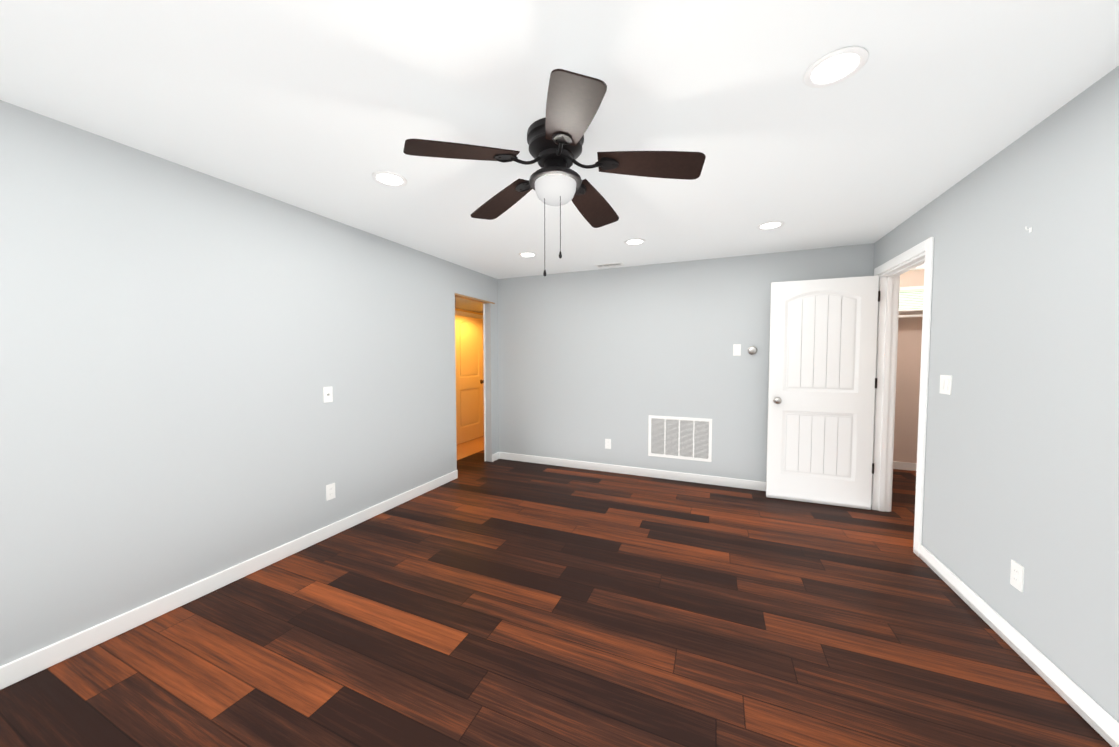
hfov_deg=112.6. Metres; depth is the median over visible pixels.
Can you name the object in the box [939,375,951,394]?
light switch
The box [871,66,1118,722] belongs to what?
wall
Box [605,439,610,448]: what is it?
electrical outlet
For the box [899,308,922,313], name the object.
closet shelf
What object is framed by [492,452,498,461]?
baseboard
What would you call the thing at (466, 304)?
ceiling
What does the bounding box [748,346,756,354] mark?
thermostat
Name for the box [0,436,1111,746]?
floor
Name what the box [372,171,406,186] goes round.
recessed light
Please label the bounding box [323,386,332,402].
light switch
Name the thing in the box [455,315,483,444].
hall door
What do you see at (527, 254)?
recessed light
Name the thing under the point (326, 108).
ceiling
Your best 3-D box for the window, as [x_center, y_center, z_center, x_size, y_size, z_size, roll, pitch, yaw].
[4.058,-0.855,4.351,0.830,0.315,0.045,1,3,23]
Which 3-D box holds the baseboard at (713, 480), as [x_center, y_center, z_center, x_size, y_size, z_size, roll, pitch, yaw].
[0.999,1.110,4.170,3.885,0.092,0.014,1,3,23]
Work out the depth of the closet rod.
4.13 m
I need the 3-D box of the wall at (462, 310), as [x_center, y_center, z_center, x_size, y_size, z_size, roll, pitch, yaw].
[-1.864,-0.061,5.174,0.120,2.350,3.640,1,3,23]
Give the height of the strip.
2.017 m
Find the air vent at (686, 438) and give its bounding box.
[648,415,711,461]
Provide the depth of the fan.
1.61 m
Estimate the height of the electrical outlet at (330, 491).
0.115 m
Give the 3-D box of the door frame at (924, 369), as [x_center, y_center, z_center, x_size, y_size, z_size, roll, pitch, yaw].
[2.416,0.171,2.476,0.018,2.110,0.070,1,3,23]
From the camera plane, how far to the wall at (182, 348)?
1.99 m
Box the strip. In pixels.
[483,304,485,460]
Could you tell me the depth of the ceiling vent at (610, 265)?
4.11 m
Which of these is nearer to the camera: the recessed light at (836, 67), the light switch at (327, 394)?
the recessed light at (836, 67)
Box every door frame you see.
[455,310,481,318]
[871,267,897,511]
[890,275,899,510]
[913,237,933,556]
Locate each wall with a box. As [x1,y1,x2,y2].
[0,100,498,665]
[455,308,482,314]
[498,243,873,481]
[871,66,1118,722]
[893,269,924,462]
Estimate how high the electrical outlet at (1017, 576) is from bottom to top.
0.115 m
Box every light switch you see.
[733,344,740,355]
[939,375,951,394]
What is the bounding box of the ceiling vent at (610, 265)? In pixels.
[594,262,624,267]
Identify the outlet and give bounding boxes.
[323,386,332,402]
[326,483,335,500]
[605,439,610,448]
[1010,560,1023,592]
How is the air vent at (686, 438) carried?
in the wall at (590, 362)
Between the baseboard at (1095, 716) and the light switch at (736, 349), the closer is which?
the baseboard at (1095, 716)
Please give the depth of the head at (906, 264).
2.83 m
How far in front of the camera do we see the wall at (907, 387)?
4.39 m
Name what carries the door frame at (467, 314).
attached to the wall at (462, 310)
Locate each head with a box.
[877,240,925,274]
[880,252,924,276]
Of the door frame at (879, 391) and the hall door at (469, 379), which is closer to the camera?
the door frame at (879, 391)
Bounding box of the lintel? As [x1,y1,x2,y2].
[455,293,494,303]
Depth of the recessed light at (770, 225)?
2.87 m
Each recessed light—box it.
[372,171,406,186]
[518,252,536,257]
[624,238,644,244]
[757,221,783,229]
[803,46,868,87]
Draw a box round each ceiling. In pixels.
[0,0,1118,278]
[455,297,483,312]
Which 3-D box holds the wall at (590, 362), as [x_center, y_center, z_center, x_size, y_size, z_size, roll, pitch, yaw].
[1.024,-0.020,4.185,3.913,2.350,0.120,1,3,23]
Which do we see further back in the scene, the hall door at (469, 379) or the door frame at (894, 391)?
the hall door at (469, 379)
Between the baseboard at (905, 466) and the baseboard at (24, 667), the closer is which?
the baseboard at (24, 667)
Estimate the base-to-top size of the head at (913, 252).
0.070 m
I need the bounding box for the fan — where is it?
[403,69,705,275]
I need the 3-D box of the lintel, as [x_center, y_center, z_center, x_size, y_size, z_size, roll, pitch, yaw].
[-1.024,-0.882,4.434,0.090,0.018,0.790,1,3,23]
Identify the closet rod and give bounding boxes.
[899,314,922,317]
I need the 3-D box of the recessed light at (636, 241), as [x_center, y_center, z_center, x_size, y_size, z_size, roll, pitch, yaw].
[0.660,-1.155,3.274,0.184,0.007,0.184,1,3,23]
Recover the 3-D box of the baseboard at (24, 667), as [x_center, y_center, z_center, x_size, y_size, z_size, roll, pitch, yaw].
[-1.959,1.194,2.166,0.014,0.092,4.270,1,3,23]
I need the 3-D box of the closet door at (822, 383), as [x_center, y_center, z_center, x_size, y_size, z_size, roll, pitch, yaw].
[2.350,0.171,3.368,0.814,2.020,0.169,1,3,22]
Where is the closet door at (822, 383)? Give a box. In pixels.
[766,275,879,509]
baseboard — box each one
[0,470,457,689]
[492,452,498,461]
[499,452,765,490]
[893,461,916,470]
[919,544,1118,746]

